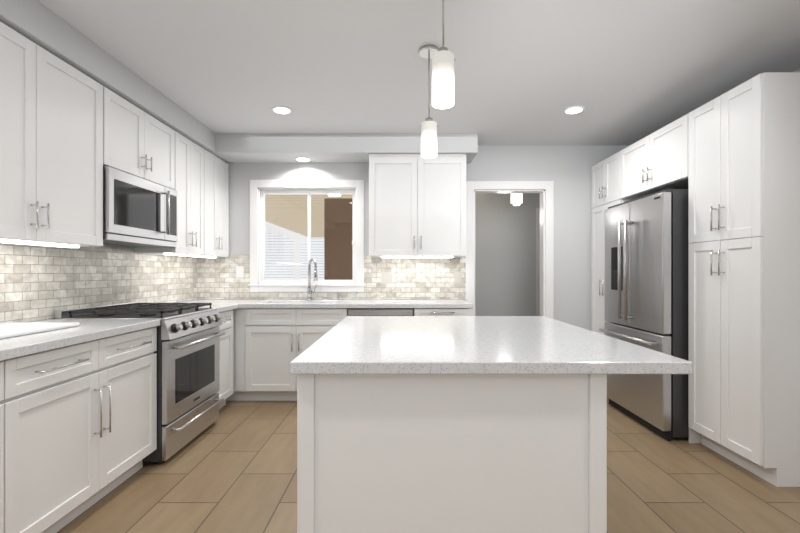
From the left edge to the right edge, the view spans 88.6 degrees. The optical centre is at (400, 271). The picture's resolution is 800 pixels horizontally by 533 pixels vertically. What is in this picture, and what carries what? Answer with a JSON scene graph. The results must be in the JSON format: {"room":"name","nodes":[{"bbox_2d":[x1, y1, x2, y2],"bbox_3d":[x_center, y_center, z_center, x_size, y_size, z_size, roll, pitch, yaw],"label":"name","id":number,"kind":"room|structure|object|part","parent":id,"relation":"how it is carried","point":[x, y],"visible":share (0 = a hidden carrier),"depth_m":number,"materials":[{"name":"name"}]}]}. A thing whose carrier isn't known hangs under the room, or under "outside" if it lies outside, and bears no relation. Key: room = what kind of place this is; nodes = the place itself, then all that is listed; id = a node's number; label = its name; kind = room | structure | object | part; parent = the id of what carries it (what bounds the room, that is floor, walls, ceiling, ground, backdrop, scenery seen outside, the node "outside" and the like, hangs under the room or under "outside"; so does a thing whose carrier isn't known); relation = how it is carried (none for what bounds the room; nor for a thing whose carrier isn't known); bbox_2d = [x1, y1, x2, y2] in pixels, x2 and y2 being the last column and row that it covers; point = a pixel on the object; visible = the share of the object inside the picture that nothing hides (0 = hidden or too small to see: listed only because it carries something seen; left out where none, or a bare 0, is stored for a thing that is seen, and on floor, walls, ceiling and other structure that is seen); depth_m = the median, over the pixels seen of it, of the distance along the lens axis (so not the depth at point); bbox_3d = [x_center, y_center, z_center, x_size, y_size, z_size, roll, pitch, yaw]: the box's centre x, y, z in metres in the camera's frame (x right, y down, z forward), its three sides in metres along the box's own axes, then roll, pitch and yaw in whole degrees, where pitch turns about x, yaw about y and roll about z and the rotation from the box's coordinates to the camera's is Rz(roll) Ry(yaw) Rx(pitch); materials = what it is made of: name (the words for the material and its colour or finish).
{"room":"kitchen","nodes":[
{"label":"kitchen","id":0,"kind":"room"},
{"bbox_2d":[0,322,79,338],"bbox_3d":[-1.900,0.280,1.875,0.360,0.019,0.650,0,0,0],"label":"cutting board","id":1,"kind":"object","parent":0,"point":[13,329],"visible":1,"depth_m":2.02,"materials":[{"name":"white plastic"}]},
{"bbox_2d":[30,244,196,321],"bbox_3d":[-2.230,-0.070,1.040,0.120,2.550,6.880,0,0,0],"label":"wall","id":2,"kind":"structure","parent":0,"point":[115,246],"depth_m":3.13,"materials":[{"name":"grey paint"}]},
{"bbox_2d":[0,22,107,247],"bbox_3d":[-1.992,-0.657,2.022,0.333,1.003,0.985,0,0,0],"label":"upper cabinet","id":3,"kind":"object","parent":2,"relation":"attached to","point":[54,116],"depth_m":2.13,"materials":[{"name":"white wood"}]},
{"bbox_2d":[0,243,196,323],"bbox_3d":[-2.165,0.051,2.425,0.008,0.473,3.850,0,0,0],"label":"backsplash","id":4,"kind":"structure","parent":2,"relation":"attached to","point":[40,283],"depth_m":2.78,"materials":[{"name":"beige tile"}]},
{"bbox_2d":[108,89,175,189],"bbox_3d":[-1.992,-0.910,2.915,0.333,0.497,0.790,0,0,0],"label":"upper cabinet","id":5,"kind":"object","parent":2,"relation":"attached to","point":[140,145],"depth_m":2.86,"materials":[{"name":"white wood"}]},
{"bbox_2d":[103,166,177,246],"bbox_3d":[-1.948,-0.427,2.915,0.404,0.455,0.782,0,0,0],"label":"microwave","id":6,"kind":"object","parent":5,"relation":"attached to","point":[139,212],"visible":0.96,"depth_m":2.81,"materials":[{"name":"silver metal"}]},
{"bbox_2d":[134,132,207,257],"bbox_3d":[-1.992,-0.657,3.590,0.333,1.003,0.550,0,0,0],"label":"upper cabinet","id":7,"kind":"object","parent":2,"relation":"attached to","point":[191,159],"depth_m":3.56,"materials":[{"name":"white wood"}]},
{"bbox_2d":[208,152,228,257],"bbox_3d":[-1.992,-0.657,4.044,0.333,1.003,0.608,0,0,0],"label":"upper cabinet","id":8,"kind":"object","parent":2,"relation":"attached to","point":[218,170],"depth_m":4.10,"materials":[{"name":"white wood"}]},
{"bbox_2d":[37,0,799,145],"bbox_3d":[0.230,-1.395,1.040,5.040,0.100,6.880,0,0,0],"label":"ceiling","id":9,"kind":"structure","parent":0,"point":[622,72],"depth_m":2.58,"materials":[{"name":"white paint"}]},
{"bbox_2d":[0,0,214,151],"bbox_3d":[-1.985,-1.252,0.790,0.370,0.184,6.376,0,0,0],"label":"soffit","id":10,"kind":"structure","parent":9,"relation":"attached to","point":[41,25],"depth_m":2.42,"materials":[{"name":"grey paint"}]},
{"bbox_2d":[271,106,291,113],"bbox_3d":[-0.987,-1.341,3.400,0.170,0.008,0.170,0,0,0],"label":"recessed light","id":11,"kind":"object","parent":9,"relation":"in","point":[281,110],"visible":1,"depth_m":3.38,"materials":[{"name":"white"}]},
{"bbox_2d":[210,134,477,162],"bbox_3d":[-0.713,-1.252,4.170,2.915,0.184,0.379,0,0,0],"label":"soffit","id":12,"kind":"object","parent":9,"relation":"attached to","point":[289,148],"depth_m":3.98,"materials":[{"name":"grey paint"}]},
{"bbox_2d":[294,157,310,161],"bbox_3d":[-1.006,-1.155,4.210,0.170,0.008,0.170,0,0,0],"label":"recessed light","id":13,"kind":"object","parent":12,"relation":"in","point":[304,159],"visible":0.98,"depth_m":4.20,"materials":[{"name":"white"}]},
{"bbox_2d":[419,45,438,157],"bbox_3d":[0.170,-1.023,2.484,0.120,0.644,0.120,0,0,0],"label":"pendant light","id":14,"kind":"object","parent":9,"relation":"hanging from","point":[428,125],"visible":0.96,"depth_m":2.45,"materials":[{"name":"white glass"}]},
{"bbox_3d":[0.170,-0.800,2.484,0.096,0.198,0.096,0,0,0],"label":"lamp shade","id":15,"kind":"part","parent":14,"relation":"part of","materials":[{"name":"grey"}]},
{"bbox_2d":[431,0,454,108],"bbox_3d":[0.186,-1.042,1.810,0.120,0.606,0.120,0,0,0],"label":"pendant light","id":16,"kind":"object","parent":9,"relation":"hanging from","point":[442,59],"visible":1,"depth_m":1.77,"materials":[{"name":"white glass"}]},
{"bbox_3d":[0.186,-0.846,1.810,0.098,0.213,0.098,0,0,0],"label":"lamp shade","id":17,"kind":"part","parent":16,"relation":"part of","materials":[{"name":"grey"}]},
{"bbox_2d":[563,106,584,113],"bbox_3d":[1.435,-1.341,3.400,0.170,0.008,0.170,0,0,0],"label":"recessed light","id":18,"kind":"object","parent":9,"relation":"in","point":[574,110],"visible":1,"depth_m":3.39,"materials":[{"name":"white"}]},
{"bbox_2d":[227,146,627,330],"bbox_3d":[0.230,-0.070,4.420,4.800,2.550,0.120,0,0,0],"label":"wall","id":19,"kind":"structure","parent":0,"point":[566,170],"depth_m":4.36,"materials":[{"name":"grey paint"}]},
{"bbox_2d":[248,180,364,291],"bbox_3d":[-0.998,-0.383,4.402,1.229,1.189,0.155,0,0,0],"label":"window","id":20,"kind":"structure","parent":19,"relation":"in","point":[256,187],"depth_m":4.34,"materials":[{"name":"white"}]},
{"bbox_2d":[197,255,465,298],"bbox_3d":[-0.735,0.051,4.355,2.869,0.473,0.008,0,0,0],"label":"backsplash","id":21,"kind":"structure","parent":19,"relation":"attached to","point":[423,278],"depth_m":4.35,"materials":[{"name":"beige tile"}]},
{"bbox_2d":[236,266,242,277],"bbox_3d":[-1.710,0.000,4.348,0.075,0.120,0.006,0,0,0],"label":"electrical outlet","id":22,"kind":"object","parent":21,"relation":"attached to","point":[239,271],"visible":1,"depth_m":4.35,"materials":[{"name":"white plastic"}]},
{"bbox_2d":[381,272,392,283],"bbox_3d":[-0.150,0.065,4.348,0.120,0.120,0.006,0,0,0],"label":"electrical outlet","id":23,"kind":"object","parent":21,"relation":"attached to","point":[386,277],"visible":1,"depth_m":4.35,"materials":[{"name":"white plastic"}]},
{"bbox_2d":[455,272,461,282],"bbox_3d":[0.606,0.055,4.348,0.075,0.120,0.006,0,0,0],"label":"electrical outlet","id":24,"kind":"object","parent":21,"relation":"attached to","point":[458,277],"visible":1,"depth_m":4.35,"materials":[{"name":"white plastic"}]},
{"bbox_2d":[369,154,465,257],"bbox_3d":[0.162,-0.657,4.169,0.954,1.003,0.357,0,0,0],"label":"upper cabinet","id":25,"kind":"object","parent":19,"relation":"attached to","point":[417,205],"depth_m":4.00,"materials":[{"name":"white wood"}]},
{"bbox_2d":[466,181,553,318],"bbox_3d":[1.153,0.121,4.410,0.931,2.168,0.140,0,0,0],"label":"door frame","id":26,"kind":"structure","parent":19,"relation":"attached to","point":[545,189],"depth_m":4.34,"materials":[{"name":"white wood"}]},
{"bbox_2d":[57,398,799,532],"bbox_3d":[0.230,1.255,1.780,5.040,0.100,8.360,0,0,0],"label":"floor","id":27,"kind":"structure","parent":0,"point":[232,468],"depth_m":2.28,"materials":[{"name":"tile"}]},
{"bbox_2d":[0,358,27,532],"bbox_3d":[-1.831,0.767,1.083,0.655,0.876,1.066,0,0,0],"label":"base cabinet","id":28,"kind":"object","parent":27,"relation":"on","point":[14,372],"depth_m":1.59,"materials":[{"name":"white wood"}]},
{"bbox_2d":[28,326,156,532],"bbox_3d":[-1.831,0.767,2.011,0.655,0.876,1.031,0,0,0],"label":"base cabinet","id":29,"kind":"object","parent":27,"relation":"on","point":[78,420],"depth_m":1.97,"materials":[{"name":"white wood"}]},
{"bbox_2d":[0,319,159,361],"bbox_3d":[-1.820,0.310,1.539,0.676,0.040,1.978,0,0,0],"label":"countertop","id":30,"kind":"structure","parent":29,"relation":"on","point":[89,330],"depth_m":1.93,"materials":[{"name":"white stone"}]},
{"bbox_2d":[55,302,224,463],"bbox_3d":[-1.760,0.723,2.905,0.760,0.965,0.744,0,0,0],"label":"range","id":31,"kind":"object","parent":27,"relation":"on","point":[188,363],"visible":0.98,"depth_m":2.74,"materials":[{"name":"silver metal"}]},
{"bbox_2d":[218,310,232,408],"bbox_3d":[-1.831,0.767,3.504,0.655,0.876,0.443,0,0,0],"label":"base cabinet","id":32,"kind":"object","parent":27,"relation":"on","point":[226,340],"depth_m":3.55,"materials":[{"name":"white wood"}]},
{"bbox_2d":[198,304,237,313],"bbox_3d":[-1.820,0.310,3.505,0.676,0.040,0.446,0,0,0],"label":"countertop","id":33,"kind":"structure","parent":32,"relation":"on","point":[221,307],"depth_m":3.50,"materials":[{"name":"white stone"}]},
{"bbox_2d":[226,310,253,400],"bbox_3d":[-1.763,0.767,4.049,0.791,0.876,0.597,0,0,0],"label":"base cabinet","id":34,"kind":"object","parent":27,"relation":"on","point":[243,320],"depth_m":3.76,"materials":[{"name":"white wood"}]},
{"bbox_2d":[254,310,347,400],"bbox_3d":[-0.959,0.767,4.049,0.930,0.876,0.597,0,0,0],"label":"base cabinet","id":35,"kind":"object","parent":27,"relation":"on","point":[280,336],"depth_m":3.76,"materials":[{"name":"white wood"}]},
{"bbox_2d":[174,298,472,309],"bbox_3d":[-0.749,0.310,4.039,2.818,0.040,0.617,0,0,0],"label":"countertop","id":36,"kind":"structure","parent":35,"relation":"on","point":[243,304],"depth_m":3.77,"materials":[{"name":"white stone"}]},
{"bbox_2d":[306,258,317,301],"bbox_3d":[-0.909,0.072,4.195,0.141,0.433,0.171,0,0,0],"label":"faucet","id":37,"kind":"object","parent":36,"relation":"on","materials":[{"name":"silver metal"}]},
{"bbox_2d":[348,308,412,315],"bbox_3d":[-0.188,0.769,3.997,0.597,0.871,0.606,0,0,0],"label":"dishwasher","id":38,"kind":"object","parent":27,"relation":"on","point":[380,311],"visible":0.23,"depth_m":3.75,"materials":[{"name":"silver metal"}]},
{"bbox_2d":[413,310,469,315],"bbox_3d":[0.375,0.767,4.049,0.511,0.876,0.597,0,0,0],"label":"base cabinet","id":39,"kind":"object","parent":27,"relation":"on","point":[415,312],"depth_m":3.75,"materials":[{"name":"white"}]},
{"bbox_2d":[297,376,606,532],"bbox_3d":[0.168,0.769,2.034,1.021,0.874,1.367,0,0,0],"label":"kitchen island","id":40,"kind":"object","parent":27,"relation":"on","point":[451,424],"depth_m":1.36,"materials":[{"name":"white wood"}]},
{"bbox_2d":[290,316,691,375],"bbox_3d":[0.291,0.310,2.012,1.300,0.040,1.381,0,0,0],"label":"island countertop","id":41,"kind":"structure","parent":40,"relation":"on","point":[357,345],"depth_m":1.50,"materials":[{"name":"white stone"}]},
{"bbox_2d":[591,152,629,334],"bbox_3d":[2.322,0.043,4.057,0.608,2.324,0.590,0,0,0],"label":"tall cabinet","id":42,"kind":"object","parent":27,"relation":"on","point":[605,174],"depth_m":4.16,"materials":[{"name":"white wood"}]},
{"bbox_2d":[599,189,688,440],"bbox_3d":[2.193,0.307,3.333,0.813,1.795,0.845,0,0,0],"label":"fridge","id":43,"kind":"object","parent":27,"relation":"on","point":[646,271],"visible":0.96,"depth_m":3.04,"materials":[{"name":"silver metal"}]},
{"bbox_2d":[683,72,799,486],"bbox_3d":[2.322,0.043,2.603,0.608,2.324,0.605,0,0,0],"label":"tall cabinet","id":44,"kind":"object","parent":27,"relation":"on","point":[729,160],"depth_m":2.40,"materials":[{"name":"white wood"}]},
{"bbox_2d":[475,193,539,315],"bbox_3d":[1.535,-0.055,5.220,2.370,2.520,1.480,0,0,0],"label":"wall","id":45,"kind":"structure","parent":0,"point":[505,256],"depth_m":5.86,"materials":[{"name":"grey paint"}]},
{"bbox_2d":[536,208,539,315],"bbox_3d":[2.275,0.145,5.850,0.689,2.120,0.020,0,0,0],"label":"door frame","id":46,"kind":"structure","parent":45,"relation":"attached to","point":[537,261],"depth_m":5.84,"materials":[{"name":"white wood"}]},
{"bbox_2d":[511,193,522,205],"bbox_3d":[1.470,-1.030,5.210,0.156,0.370,0.156,0,0,0],"label":"ceiling light","id":47,"kind":"object","parent":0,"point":[516,199],"visible":0.46,"depth_m":5.18,"materials":[{"name":"white glass"}]},
{"bbox_2d":[619,116,682,199],"bbox_3d":[2.322,-0.894,3.365,0.608,0.450,0.957,0,0,0],"label":"upper cabinet","id":48,"kind":"object","parent":0,"relation":"attached to","point":[654,163],"depth_m":3.29,"materials":[{"name":"white wood"}]},
{"label":"outside","id":49,"kind":"structure","parent":0,"visible":0},
{"bbox_2d":[265,194,351,279],"bbox_3d":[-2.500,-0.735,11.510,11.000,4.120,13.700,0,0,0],"label":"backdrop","id":50,"kind":"structure","parent":49,"point":[286,241],"depth_m":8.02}
]}

